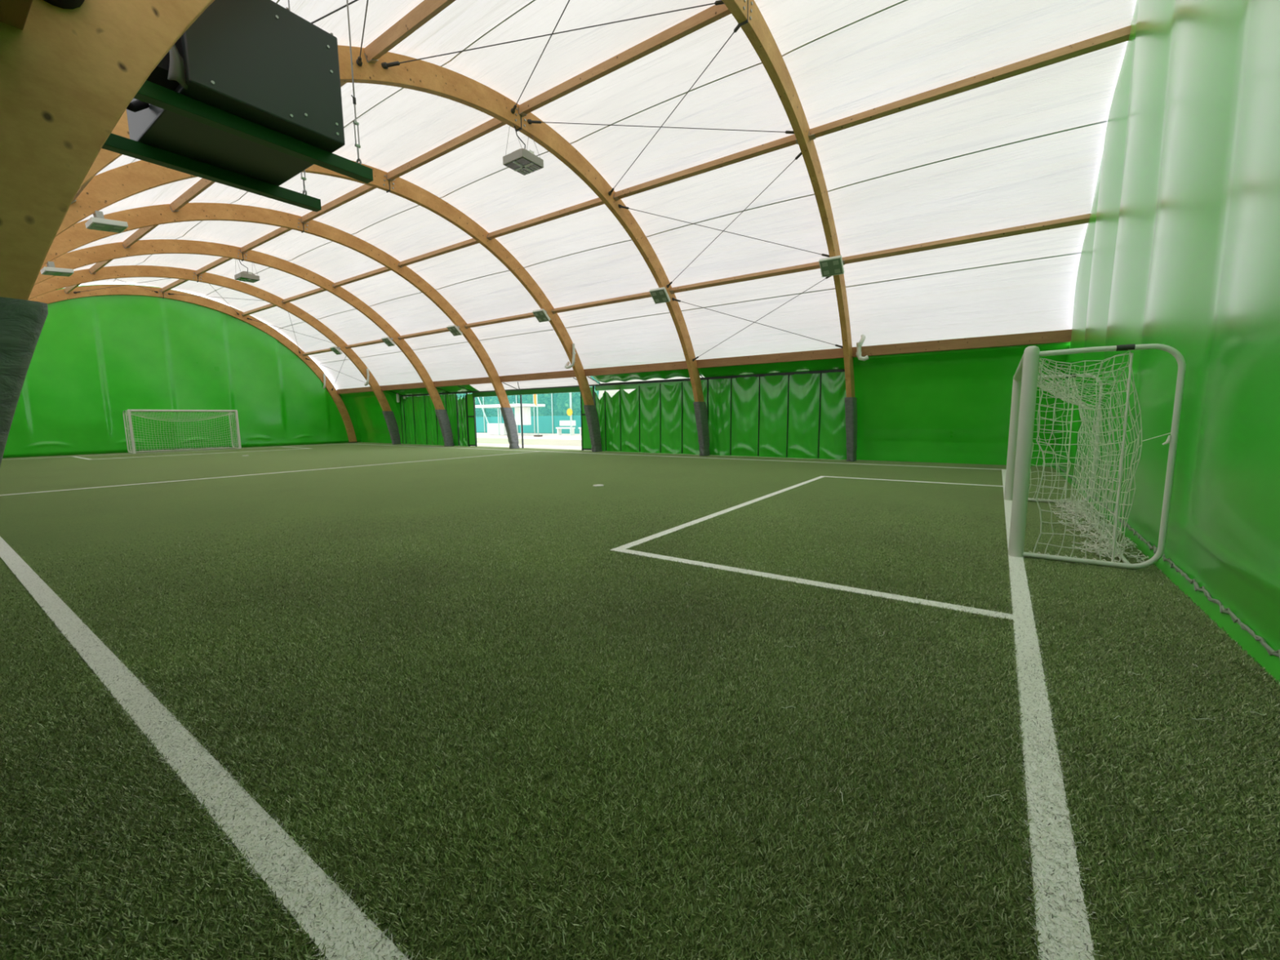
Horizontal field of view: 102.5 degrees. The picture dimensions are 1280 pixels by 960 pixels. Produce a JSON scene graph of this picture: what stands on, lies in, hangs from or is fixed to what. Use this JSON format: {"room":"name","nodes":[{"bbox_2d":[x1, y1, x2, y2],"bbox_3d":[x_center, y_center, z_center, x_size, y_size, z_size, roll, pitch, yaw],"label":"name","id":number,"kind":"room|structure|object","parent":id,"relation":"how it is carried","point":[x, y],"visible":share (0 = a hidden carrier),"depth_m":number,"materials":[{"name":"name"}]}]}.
{"room":"indoor soccer field","nodes":[
{"label":"indoor soccer field","id":0,"kind":"room"},
{"bbox_2d":[2,284,361,457],"bbox_3d":[-23.807,-5.559,26.076,0.209,8.100,18.480,4,8,34],"label":"wall","id":1,"kind":"structure","parent":0,"point":[95,359],"depth_m":25.64,"materials":[{"name":"green plastic"}]},
{"bbox_2d":[322,373,326,388],"bbox_3d":[-19.759,-6.132,32.046,0.274,0.944,0.714,-5,8,-32],"label":"pipe","id":2,"kind":"object","parent":1,"relation":"attached to","point":[324,376],"visible":0.91,"depth_m":31.79,"materials":[{"name":"white plastic"}]},
{"bbox_2d":[63,0,1136,389],"bbox_3d":[-9.003,-6.208,15.720,36.400,4.817,16.095,4,8,34],"label":"ceiling","id":3,"kind":"structure","parent":0,"point":[1027,148],"depth_m":12.29,"materials":[{"name":"fabric"}]},
{"bbox_2d":[101,0,321,212],"bbox_3d":[-3.893,-3.604,3.923,0.100,2.169,2.500,4,8,34],"label":"rail","id":4,"kind":"object","parent":3,"relation":"hanging from","point":[114,143],"visible":0.69,"depth_m":4.33,"materials":[{"name":"green metal"}]},
{"bbox_2d":[133,0,373,183],"bbox_3d":[-3.062,-3.541,3.334,0.100,2.169,2.470,4,8,34],"label":"rail","id":5,"kind":"object","parent":3,"relation":"hanging from","point":[151,93],"visible":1,"depth_m":3.75,"materials":[{"name":"green metal"}]},
{"bbox_2d":[126,0,345,186],"bbox_3d":[-3.231,-3.009,3.951,1.428,0.810,1.125,4,8,34],"label":"heater","id":6,"kind":"object","parent":5,"relation":"on","point":[260,62],"visible":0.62,"depth_m":3.71,"materials":[{"name":"grey metal"}]},
{"bbox_2d":[126,99,149,112],"bbox_3d":[-3.521,-2.644,3.339,0.600,0.168,0.606,4,8,34],"label":"power cable","id":7,"kind":"object","parent":6,"relation":"attached to","point":[137,105],"visible":0.06,"depth_m":3.65,"materials":[{"name":"black plastic"}]},
{"bbox_2d":[855,334,869,360],"bbox_3d":[6.454,-3.820,14.822,0.367,0.784,0.320,4,8,34],"label":"pipe","id":8,"kind":"object","parent":3,"relation":"attached to","point":[858,353],"visible":1,"depth_m":14.76,"materials":[{"name":"white plastic"}]},
{"bbox_2d":[0,442,1279,959],"bbox_3d":[-9.095,-0.447,16.195,38.200,0.020,19.050,4,8,34],"label":"floor","id":9,"kind":"structure","parent":0,"point":[352,700],"depth_m":2.43,"materials":[{"name":"green plastic"}]},
{"bbox_2d":[123,408,241,453],"bbox_3d":[-22.899,-2.496,25.831,1.116,2.058,4.226,4,8,34],"label":"goal","id":10,"kind":"object","parent":9,"relation":"on","point":[128,413],"visible":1,"depth_m":25.57,"materials":[{"name":"white"}]},
{"bbox_2d":[27,284,357,443],"bbox_3d":[-23.764,-5.540,26.043,0.183,8.070,17.851,4,8,34],"label":"arch","id":11,"kind":"object","parent":9,"relation":"on","point":[56,295],"visible":0.85,"depth_m":26.93,"materials":[{"name":"brown wood"}]},
{"bbox_2d":[73,278,168,293],"bbox_3d":[-22.611,-8.716,22.828,5.789,0.643,0.090,0,7,5],"label":"cable","id":12,"kind":"object","parent":11,"relation":"attached to","point":[74,292],"visible":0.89,"depth_m":22.92,"materials":[{"name":"grey metal"}]},
{"bbox_2d":[168,293,264,301],"bbox_3d":[-20.749,-9.060,25.501,5.795,0.643,0.090,0,7,5],"label":"cable","id":13,"kind":"object","parent":11,"relation":"attached to","point":[168,293],"visible":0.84,"depth_m":25.56,"materials":[{"name":"grey metal"}]},
{"bbox_2d":[302,346,340,355],"bbox_3d":[-18.146,-7.399,29.464,5.004,0.217,0.217,4,8,34],"label":"purlin","id":14,"kind":"object","parent":11,"relation":"attached to","point":[326,350],"visible":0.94,"depth_m":29.81,"materials":[{"name":"brown wood"}]},
{"bbox_2d":[28,265,400,444],"bbox_3d":[-19.489,-5.239,23.181,0.260,8.070,17.721,4,8,34],"label":"arch","id":15,"kind":"object","parent":9,"relation":"on","point":[78,277],"visible":0.94,"depth_m":23.29,"materials":[{"name":"brown wood"}]},
{"bbox_2d":[63,283,81,293],"bbox_3d":[-23.546,-8.286,21.514,5.004,0.214,0.186,4,8,34],"label":"purlin","id":16,"kind":"object","parent":15,"relation":"attached to","point":[67,290],"visible":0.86,"depth_m":22.38,"materials":[{"name":"brown wood"}]},
{"bbox_2d":[88,259,112,274],"bbox_3d":[-19.307,-7.977,18.600,5.004,0.214,0.186,4,8,34],"label":"purlin","id":17,"kind":"object","parent":15,"relation":"attached to","point":[96,267],"visible":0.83,"depth_m":19.30,"materials":[{"name":"brown wood"}]},
{"bbox_2d":[160,279,188,293],"bbox_3d":[-21.686,-9.271,24.116,5.004,0.183,0.150,4,8,34],"label":"purlin","id":18,"kind":"object","parent":15,"relation":"attached to","point":[179,282],"visible":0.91,"depth_m":24.50,"materials":[{"name":"brown wood"}]},
{"bbox_2d":[195,257,231,275],"bbox_3d":[-17.447,-8.963,21.202,5.004,0.183,0.150,4,8,34],"label":"purlin","id":19,"kind":"object","parent":15,"relation":"attached to","point":[221,260],"visible":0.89,"depth_m":21.50,"materials":[{"name":"brown wood"}]},
{"bbox_2d":[241,303,275,316],"bbox_3d":[-19.805,-8.975,26.884,5.004,0.214,0.186,4,8,34],"label":"purlin","id":20,"kind":"object","parent":15,"relation":"attached to","point":[270,305],"visible":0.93,"depth_m":27.08,"materials":[{"name":"brown wood"}]},
{"bbox_2d":[281,287,325,303],"bbox_3d":[-15.565,-8.667,23.970,5.004,0.214,0.186,4,8,34],"label":"purlin","id":21,"kind":"object","parent":15,"relation":"attached to","point":[314,291],"visible":0.92,"depth_m":24.09,"materials":[{"name":"brown wood"}]},
{"bbox_2d":[329,346,342,355],"bbox_3d":[-16.337,-6.963,27.585,0.540,0.399,0.406,4,8,34],"label":"floodlight","id":22,"kind":"object","parent":15,"relation":"attached to","point":[336,350],"visible":1,"depth_m":27.51,"materials":[{"name":"white plastic"}]},
{"bbox_2d":[336,386,373,394],"bbox_3d":[-17.102,-5.463,31.188,5.134,0.280,0.135,4,8,34],"label":"beam","id":23,"kind":"structure","parent":15,"relation":"attached to","point":[362,389],"depth_m":31.31,"materials":[{"name":"brown wood"}]},
{"bbox_2d":[364,368,369,386],"bbox_3d":[-15.520,-5.824,29.132,0.274,0.944,0.714,-5,8,-32],"label":"pipe","id":24,"kind":"object","parent":15,"relation":"attached to","point":[366,383],"visible":1,"depth_m":28.89,"materials":[{"name":"white plastic"}]},
{"bbox_2d":[380,381,433,391],"bbox_3d":[-12.863,-5.154,28.274,5.134,0.280,0.135,4,8,34],"label":"beam","id":25,"kind":"structure","parent":15,"relation":"attached to","point":[414,385],"depth_m":28.34,"materials":[{"name":"brown wood"}]},
{"bbox_2d":[34,239,453,446],"bbox_3d":[-15.249,-4.931,20.269,0.260,8.070,17.727,4,8,34],"label":"arch","id":26,"kind":"object","parent":9,"relation":"on","point":[77,259],"visible":0.96,"depth_m":19.95,"materials":[{"name":"brown wood"}]},
{"bbox_2d":[234,258,259,282],"bbox_3d":[-15.266,-8.126,19.906,0.620,0.745,0.620,4,8,34],"label":"hanging lamp","id":27,"kind":"object","parent":26,"relation":"hanging from","point":[244,276],"visible":1,"depth_m":19.79,"materials":[{"name":"grey metal"}]},
{"bbox_2d":[345,339,392,349],"bbox_3d":[-13.906,-7.090,26.550,5.004,0.217,0.217,4,8,34],"label":"purlin","id":28,"kind":"object","parent":26,"relation":"attached to","point":[377,341],"visible":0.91,"depth_m":26.84,"materials":[{"name":"brown wood"}]},
{"bbox_2d":[381,336,395,346],"bbox_3d":[-12.098,-6.655,24.671,0.540,0.399,0.406,4,8,34],"label":"floodlight","id":29,"kind":"object","parent":26,"relation":"attached to","point":[387,340],"visible":1,"depth_m":24.60,"materials":[{"name":"white plastic"}]},
{"bbox_2d":[42,202,519,448],"bbox_3d":[-11.011,-4.622,17.353,0.260,8.070,17.721,4,8,34],"label":"arch","id":30,"kind":"object","parent":9,"relation":"on","point":[77,235],"visible":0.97,"depth_m":16.23,"materials":[{"name":"brown wood"}]},
{"bbox_2d":[40,261,74,276],"bbox_3d":[-14.268,-5.162,12.557,0.540,0.283,0.485,4,8,34],"label":"floodlight","id":31,"kind":"object","parent":30,"relation":"attached to","point":[51,269],"visible":1,"depth_m":12.44,"materials":[{"name":"white plastic"}]},
{"bbox_2d":[122,224,159,248],"bbox_3d":[-15.068,-7.669,15.686,5.004,0.214,0.186,4,8,34],"label":"purlin","id":32,"kind":"object","parent":30,"relation":"attached to","point":[140,233],"visible":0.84,"depth_m":16.20,"materials":[{"name":"brown wood"}]},
{"bbox_2d":[168,177,214,212],"bbox_3d":[-10.828,-7.361,12.772,5.004,0.214,0.186,4,8,34],"label":"purlin","id":33,"kind":"object","parent":30,"relation":"attached to","point":[202,184],"visible":0.55,"depth_m":13.26,"materials":[{"name":"brown wood"}]},
{"bbox_2d":[240,226,291,253],"bbox_3d":[-13.207,-8.654,18.288,5.004,0.183,0.150,4,8,34],"label":"purlin","id":34,"kind":"object","parent":30,"relation":"attached to","point":[280,231],"visible":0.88,"depth_m":18.47,"materials":[{"name":"brown wood"}]},
{"bbox_2d":[300,184,376,223],"bbox_3d":[-8.968,-8.346,15.374,5.004,0.183,0.150,4,8,34],"label":"purlin","id":35,"kind":"object","parent":30,"relation":"attached to","point":[364,188],"visible":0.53,"depth_m":15.36,"materials":[{"name":"brown wood"}]},
{"bbox_2d":[332,266,391,288],"bbox_3d":[-11.326,-8.358,21.056,5.004,0.214,0.186,4,8,34],"label":"purlin","id":36,"kind":"object","parent":30,"relation":"attached to","point":[384,269],"visible":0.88,"depth_m":21.11,"materials":[{"name":"brown wood"}]},
{"bbox_2d":[397,327,449,339],"bbox_3d":[-9.667,-6.782,23.636,5.004,0.217,0.217,4,8,34],"label":"purlin","id":37,"kind":"object","parent":30,"relation":"attached to","point":[442,330],"visible":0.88,"depth_m":23.86,"materials":[{"name":"brown wood"}]},
{"bbox_2d":[397,238,479,267],"bbox_3d":[-7.087,-8.050,18.142,5.004,0.214,0.186,4,8,34],"label":"purlin","id":38,"kind":"object","parent":30,"relation":"attached to","point":[471,242],"visible":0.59,"depth_m":18.11,"materials":[{"name":"brown wood"}]},
{"bbox_2d":[446,324,462,336],"bbox_3d":[-7.859,-6.346,21.756,0.540,0.399,0.406,4,8,34],"label":"floodlight","id":39,"kind":"object","parent":30,"relation":"attached to","point":[455,331],"visible":1,"depth_m":21.68,"materials":[{"name":"white plastic"}]},
{"bbox_2d":[433,377,491,386],"bbox_3d":[-8.623,-4.846,25.360,5.134,0.280,0.135,4,8,34],"label":"beam","id":40,"kind":"structure","parent":30,"relation":"attached to","point":[483,380],"depth_m":25.38,"materials":[{"name":"brown wood"}]},
{"bbox_2d":[499,369,575,382],"bbox_3d":[-4.384,-4.538,22.445,5.134,0.280,0.135,4,8,34],"label":"beam","id":41,"kind":"structure","parent":30,"relation":"attached to","point":[563,374],"depth_m":22.39,"materials":[{"name":"brown wood"}]},
{"bbox_2d":[54,160,602,452],"bbox_3d":[-6.780,-4.312,14.427,0.260,8.070,17.751,4,8,34],"label":"arch","id":42,"kind":"object","parent":9,"relation":"on","point":[108,188],"visible":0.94,"depth_m":14.19,"materials":[{"name":"brown wood"}]},
{"bbox_2d":[84,210,128,232],"bbox_3d":[-10.029,-4.853,9.643,0.540,0.283,0.485,4,8,34],"label":"floodlight","id":43,"kind":"object","parent":42,"relation":"attached to","point":[98,222],"visible":0.99,"depth_m":9.54,"materials":[{"name":"white plastic"}]},
{"bbox_2d":[464,312,534,328],"bbox_3d":[-5.428,-6.474,20.722,5.004,0.217,0.217,4,8,34],"label":"purlin","id":44,"kind":"object","parent":42,"relation":"attached to","point":[529,314],"visible":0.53,"depth_m":20.83,"materials":[{"name":"brown wood"}]},
{"bbox_2d":[532,308,551,322],"bbox_3d":[-3.619,-6.038,18.842,0.540,0.399,0.406,4,8,34],"label":"floodlight","id":45,"kind":"object","parent":42,"relation":"attached to","point":[541,315],"visible":1,"depth_m":18.78,"materials":[{"name":"white plastic"}]},
{"bbox_2d":[564,343,575,368],"bbox_3d":[-2.802,-4.899,20.390,0.274,0.944,0.714,-5,8,-32],"label":"pipe","id":46,"kind":"object","parent":42,"relation":"attached to","point":[566,366],"visible":1,"depth_m":20.14,"materials":[{"name":"white plastic"}]},
{"bbox_2d":[79,44,710,456],"bbox_3d":[-2.539,-4.004,11.515,0.260,8.070,17.750,4,8,34],"label":"arch","id":47,"kind":"object","parent":9,"relation":"on","point":[420,75],"visible":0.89,"depth_m":10.68,"materials":[{"name":"brown wood"}]},
{"bbox_2d":[71,177,92,204],"bbox_3d":[-8.188,-4.875,7.761,5.004,0.217,0.217,4,8,34],"label":"purlin","id":48,"kind":"object","parent":47,"relation":"attached to","point":[82,188],"visible":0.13,"depth_m":8.75,"materials":[{"name":"brown wood"}]},
{"bbox_2d":[386,117,506,181],"bbox_3d":[-4.729,-8.038,12.460,5.004,0.183,0.150,4,8,34],"label":"purlin","id":49,"kind":"object","parent":47,"relation":"attached to","point":[494,123],"visible":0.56,"depth_m":12.37,"materials":[{"name":"brown wood"}]},
{"bbox_2d":[502,123,543,175],"bbox_3d":[-2.548,-7.200,11.164,0.620,0.745,0.620,4,8,34],"label":"hanging lamp","id":50,"kind":"object","parent":47,"relation":"hanging from","point":[524,162],"visible":1,"depth_m":11.06,"materials":[{"name":"grey metal"}]},
{"bbox_2d":[486,197,604,240],"bbox_3d":[-2.847,-7.742,15.228,5.004,0.214,0.186,4,8,34],"label":"purlin","id":51,"kind":"object","parent":47,"relation":"attached to","point":[594,202],"visible":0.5,"depth_m":15.12,"materials":[{"name":"brown wood"}]},
{"bbox_2d":[551,291,651,314],"bbox_3d":[-1.188,-6.165,17.808,5.004,0.217,0.217,4,8,34],"label":"purlin","id":52,"kind":"object","parent":47,"relation":"attached to","point":[645,295],"visible":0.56,"depth_m":17.83,"materials":[{"name":"brown wood"}]},
{"bbox_2d":[583,360,688,376],"bbox_3d":[-0.145,-4.229,19.531,5.134,0.280,0.135,4,8,34],"label":"beam","id":53,"kind":"structure","parent":47,"relation":"attached to","point":[682,365],"depth_m":19.42,"materials":[{"name":"brown wood"}]},
{"bbox_2d":[648,287,671,303],"bbox_3d":[0.620,-5.730,15.928,0.540,0.399,0.406,4,8,34],"label":"floodlight","id":54,"kind":"object","parent":47,"relation":"attached to","point":[659,295],"visible":1,"depth_m":15.87,"materials":[{"name":"white plastic"}]},
{"bbox_2d":[617,204,829,257],"bbox_3d":[2.206,-6.594,13.588,5.644,1.717,0.090,0,7,8],"label":"cable","id":55,"kind":"object","parent":47,"relation":"attached to","point":[620,206],"visible":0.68,"depth_m":13.59,"materials":[{"name":"grey metal"}]},
{"bbox_2d":[666,151,801,288],"bbox_3d":[2.206,-6.594,13.588,0.090,1.717,5.644,-4,8,-29],"label":"cable","id":56,"kind":"object","parent":47,"relation":"attached to","point":[800,153],"visible":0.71,"depth_m":12.78,"materials":[{"name":"grey metal"}]},
{"bbox_2d":[692,275,831,361],"bbox_3d":[3.495,-4.811,15.652,0.090,1.901,5.247,-6,9,-40],"label":"cable","id":57,"kind":"object","parent":47,"relation":"attached to","point":[826,277],"visible":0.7,"depth_m":15.44,"materials":[{"name":"grey metal"}]},
{"bbox_2d":[0,0,857,466],"bbox_3d":[1.699,-3.695,8.599,0.260,8.070,17.750,4,8,34],"label":"arch","id":58,"kind":"object","parent":9,"relation":"on","point":[68,77],"visible":1,"depth_m":2.36,"materials":[{"name":"brown wood"}]},
{"bbox_2d":[0,0,32,30],"bbox_3d":[-0.731,-1.954,0.792,5.020,0.280,0.140,4,8,34],"label":"beam","id":59,"kind":"structure","parent":58,"relation":"attached to","point":[14,13],"depth_m":2.15,"materials":[{"name":"brown wood"}]},
{"bbox_2d":[43,0,84,8],"bbox_3d":[-2.610,-2.244,2.272,0.090,0.220,0.220,4,8,34],"label":"fitting","id":60,"kind":"object","parent":58,"relation":"attached to","point":[64,4],"visible":1,"depth_m":2.32,"materials":[{"name":"black metal"}]},
{"bbox_2d":[311,0,358,23],"bbox_3d":[-3.134,-5.609,5.923,5.630,1.717,0.090,0,7,9],"label":"cable","id":61,"kind":"object","parent":58,"relation":"attached to","point":[354,1],"visible":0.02,"depth_m":6.00,"materials":[{"name":"grey metal"}]},
{"bbox_2d":[355,0,368,66],"bbox_3d":[-3.134,-5.609,5.923,0.090,1.717,5.630,-4,8,-29],"label":"cable","id":62,"kind":"object","parent":58,"relation":"attached to","point":[358,61],"visible":1,"depth_m":7.38,"materials":[{"name":"grey metal"}]},
{"bbox_2d":[364,0,455,63],"bbox_3d":[-2.350,-6.744,6.944,5.004,0.214,0.186,4,8,34],"label":"purlin","id":63,"kind":"object","parent":58,"relation":"attached to","point":[427,10],"visible":1,"depth_m":7.71,"materials":[{"name":"brown wood"}]},
{"bbox_2d":[511,0,569,114],"bbox_3d":[-1.415,-7.175,8.258,0.090,0.643,5.789,-4,8,-26],"label":"cable","id":64,"kind":"object","parent":58,"relation":"attached to","point":[513,110],"visible":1,"depth_m":8.97,"materials":[{"name":"grey metal"}]},
{"bbox_2d":[381,0,724,69],"bbox_3d":[-1.415,-7.175,8.258,5.789,0.643,0.090,0,7,5],"label":"cable","id":65,"kind":"object","parent":58,"relation":"attached to","point":[385,65],"visible":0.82,"depth_m":8.27,"materials":[{"name":"grey metal"}]},
{"bbox_2d":[518,4,731,117],"bbox_3d":[-0.490,-7.729,9.546,5.004,0.183,0.150,4,8,34],"label":"purlin","id":66,"kind":"object","parent":58,"relation":"attached to","point":[714,13],"visible":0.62,"depth_m":9.30,"materials":[{"name":"brown wood"}]},
{"bbox_2d":[527,119,794,133],"bbox_3d":[0.447,-7.518,10.931,5.795,0.643,0.090,0,7,5],"label":"cable","id":67,"kind":"object","parent":58,"relation":"attached to","point":[529,121],"visible":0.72,"depth_m":10.94,"materials":[{"name":"grey metal"}]},
{"bbox_2d":[608,24,740,195],"bbox_3d":[0.447,-7.518,10.931,0.090,0.643,5.795,-4,8,-26],"label":"cable","id":68,"kind":"object","parent":58,"relation":"attached to","point":[736,28],"visible":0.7,"depth_m":10.13,"materials":[{"name":"grey metal"}]},
{"bbox_2d":[613,134,798,200],"bbox_3d":[1.392,-7.433,12.314,5.004,0.214,0.186,4,8,34],"label":"purlin","id":69,"kind":"object","parent":58,"relation":"attached to","point":[789,140],"visible":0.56,"depth_m":12.10,"materials":[{"name":"brown wood"}]},
{"bbox_2d":[669,262,820,294],"bbox_3d":[3.051,-5.857,14.894,5.004,0.217,0.217,4,8,34],"label":"purlin","id":70,"kind":"object","parent":58,"relation":"attached to","point":[815,265],"visible":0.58,"depth_m":14.81,"materials":[{"name":"brown wood"}]},
{"bbox_2d":[671,297,842,347],"bbox_3d":[3.495,-4.811,15.652,5.247,1.901,0.090,2,7,20],"label":"cable","id":71,"kind":"object","parent":58,"relation":"attached to","point":[673,299],"visible":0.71,"depth_m":15.62,"materials":[{"name":"grey metal"}]},
{"bbox_2d":[696,347,844,368],"bbox_3d":[4.095,-3.921,16.617,5.134,0.280,0.135,4,8,34],"label":"beam","id":72,"kind":"structure","parent":58,"relation":"attached to","point":[832,353],"depth_m":16.42,"materials":[{"name":"brown wood"}]},
{"bbox_2d":[818,255,844,277],"bbox_3d":[4.859,-5.421,13.014,0.540,0.399,0.406,4,8,34],"label":"floodlight","id":73,"kind":"object","parent":58,"relation":"attached to","point":[829,266],"visible":1,"depth_m":12.96,"materials":[{"name":"white plastic"}]},
{"bbox_2d":[852,328,1071,357],"bbox_3d":[8.300,-3.615,13.727,5.050,0.280,0.135,4,8,34],"label":"beam","id":74,"kind":"structure","parent":58,"relation":"attached to","point":[1062,335],"depth_m":13.43,"materials":[{"name":"brown wood"}]},
{"bbox_2d":[841,213,1090,265],"bbox_3d":[7.285,-5.549,11.983,4.991,0.217,0.217,4,8,34],"label":"purlin","id":75,"kind":"object","parent":58,"relation":"attached to","point":[1082,219],"visible":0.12,"depth_m":11.72,"materials":[{"name":"brown wood"}]},
{"bbox_2d":[808,25,1131,141],"bbox_3d":[5.626,-7.125,9.403,4.991,0.214,0.186,4,8,34],"label":"purlin","id":76,"kind":"object","parent":58,"relation":"attached to","point":[1121,35],"visible":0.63,"depth_m":9.09,"materials":[{"name":"brown wood"}]},
{"bbox_2d":[517,382,524,448],"bbox_3d":[-5.677,-3.025,24.304,0.085,3.118,1.257,-1,7,-6],"label":"post","id":77,"kind":"object","parent":9,"relation":"on","point":[521,402],"visible":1,"depth_m":24.88,"materials":[{"name":"grey metal"}]},
{"bbox_2d":[472,386,580,397],"bbox_3d":[-5.619,-4.208,24.656,7.500,0.220,0.100,4,8,34],"label":"lintel","id":78,"kind":"object","parent":77,"relation":"attached to","point":[571,389],"visible":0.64,"depth_m":24.18,"materials":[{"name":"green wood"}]},
{"bbox_2d":[466,393,477,446],"bbox_3d":[-8.884,-3.166,27.065,0.620,2.800,0.080,4,8,34],"label":"door leaf","id":79,"kind":"structure","parent":78,"relation":"attached to","point":[470,401],"depth_m":27.04,"materials":[{"name":"green plastic"}]},
{"bbox_2d":[580,386,595,450],"bbox_3d":[-2.282,-2.686,22.527,0.750,2.800,0.080,4,8,34],"label":"door leaf","id":80,"kind":"structure","parent":78,"relation":"attached to","point":[585,439],"depth_m":22.64,"materials":[{"name":"green plastic"}]},
{"bbox_2d":[1004,343,1186,568],"bbox_3d":[5.335,-0.442,6.423,1.116,2.058,4.226,4,8,34],"label":"goal","id":81,"kind":"object","parent":9,"relation":"on","point":[1026,377],"visible":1,"depth_m":4.98,"materials":[{"name":"silver metal"}]},
{"bbox_2d":[339,342,1070,466],"bbox_3d":[-3.921,-3.081,23.355,36.300,3.420,1.570,4,8,34],"label":"wall","id":82,"kind":"structure","parent":0,"point":[953,406],"depth_m":15.08,"materials":[{"name":"green plastic"}]},
{"bbox_2d":[388,368,844,396],"bbox_3d":[-4.009,-4.304,22.992,25.580,0.337,0.945,4,8,34],"label":"rail","id":83,"kind":"object","parent":82,"relation":"attached to","point":[702,378],"visible":0.73,"depth_m":20.20,"materials":[{"name":"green metal"}]},
{"bbox_2d":[400,393,458,445],"bbox_3d":[-12.077,-3.394,29.204,5.414,2.794,0.070,4,8,34],"label":"curtain","id":84,"kind":"object","parent":83,"relation":"hanging from","point":[420,425],"visible":0.83,"depth_m":29.38,"materials":[{"name":"green plastic"}]},
{"bbox_2d":[456,395,468,446],"bbox_3d":[-9.504,-3.167,27.435,0.794,2.714,0.128,4,8,34],"label":"curtain","id":85,"kind":"object","parent":83,"relation":"hanging from","point":[461,402],"visible":1,"depth_m":27.42,"materials":[{"name":"green plastic"}]},
{"bbox_2d":[594,379,708,454],"bbox_3d":[0.308,-2.498,20.726,5.500,2.794,0.174,4,8,34],"label":"curtain","id":86,"kind":"object","parent":83,"relation":"hanging from","point":[653,417],"visible":0.94,"depth_m":20.62,"materials":[{"name":"green plastic"}]},
{"bbox_2d":[706,371,846,459],"bbox_3d":[4.577,-2.192,17.747,5.074,2.814,0.096,4,8,34],"label":"curtain","id":87,"kind":"object","parent":83,"relation":"hanging from","point":[796,415],"visible":0.98,"depth_m":17.62,"materials":[{"name":"green plastic"}]},
{"bbox_2d":[1052,0,1279,684],"bbox_3d":[5.772,-3.408,5.744,0.139,8.100,18.480,4,8,34],"label":"wall","id":88,"kind":"structure","parent":0,"point":[1180,251],"depth_m":4.28,"materials":[{"name":"green plastic"}]},
{"label":"outside","id":89,"kind":"structure","parent":0,"visible":0},
{"bbox_2d":[471,432,591,450],"bbox_3d":[2.901,-7.503,73.752,140.000,0.001,90.000,4,8,34],"label":"ground","id":90,"kind":"structure","parent":89,"point":[545,436],"depth_m":37.66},
{"bbox_2d":[456,392,519,417],"bbox_3d":[-17.681,-10.024,60.566,10.423,8.571,12.327,4,8,34],"label":"tree","id":91,"kind":"object","parent":90,"relation":"on","point":[490,412],"visible":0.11,"depth_m":59.23,"materials":[{"name":"teal plant"}]},
{"bbox_2d":[475,403,545,435],"bbox_3d":[-12.200,-5.457,46.606,7.100,2.720,3.000,4,8,34],"label":"shelter","id":92,"kind":"object","parent":90,"relation":"on","point":[498,428],"visible":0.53,"depth_m":45.49,"materials":[{"name":"white plastic"}]},
{"bbox_2d":[487,395,551,416],"bbox_3d":[-11.057,-10.264,58.946,12.632,9.297,10.070,4,8,34],"label":"tree","id":93,"kind":"object","parent":90,"relation":"on","point":[513,397],"visible":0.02,"depth_m":57.47,"materials":[{"name":"teal plant"}]},
{"bbox_2d":[476,437,581,445],"bbox_3d":[-6.980,-2.251,29.869,14.000,0.330,0.150,4,8,34],"label":"wall","id":94,"kind":"structure","parent":90,"relation":"on","point":[479,440],"depth_m":29.03,"materials":[{"name":"white concrete"}]},
{"bbox_2d":[467,386,590,433],"bbox_3d":[-12.919,-8.042,52.450,42.000,6.538,0.599,4,8,34],"label":"fence","id":95,"kind":"object","parent":90,"relation":"on","point":[547,424],"visible":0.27,"depth_m":50.98,"materials":[{"name":"teal"}]},
{"bbox_2d":[533,394,542,436],"bbox_3d":[-8.285,-5.996,41.236,0.651,5.000,0.400,4,8,34],"label":"flag pole","id":96,"kind":"object","parent":90,"relation":"on","point":[535,400],"visible":0.78,"depth_m":41.28,"materials":[{"name":"white metal"}]},
{"bbox_2d":[517,393,566,416],"bbox_3d":[-8.437,-9.718,56.118,11.075,8.839,9.371,4,8,34],"label":"tree","id":97,"kind":"object","parent":90,"relation":"on","point":[545,398],"visible":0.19,"depth_m":54.70,"materials":[{"name":"teal plant"}]},
{"bbox_2d":[555,420,575,435],"bbox_3d":[-6.425,-4.511,44.408,1.800,1.250,0.580,4,8,34],"label":"bench","id":98,"kind":"object","parent":90,"relation":"on","point":[562,423],"visible":0.93,"depth_m":44.44,"materials":[{"name":"white plastic"}]},
{"bbox_2d":[566,392,572,435],"bbox_3d":[-5.774,-6.179,42.526,1.000,5.000,0.600,4,8,34],"label":"round sign","id":99,"kind":"object","parent":90,"relation":"on","point":[569,411],"visible":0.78,"depth_m":42.51,"materials":[{"name":"yellow"}]},
{"bbox_2d":[555,391,599,415],"bbox_3d":[-2.850,-9.869,54.077,11.812,9.529,9.276,-7,9,-42],"label":"tree","id":100,"kind":"object","parent":90,"relation":"on","point":[562,397],"visible":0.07,"depth_m":51.79,"materials":[{"name":"teal plant"}]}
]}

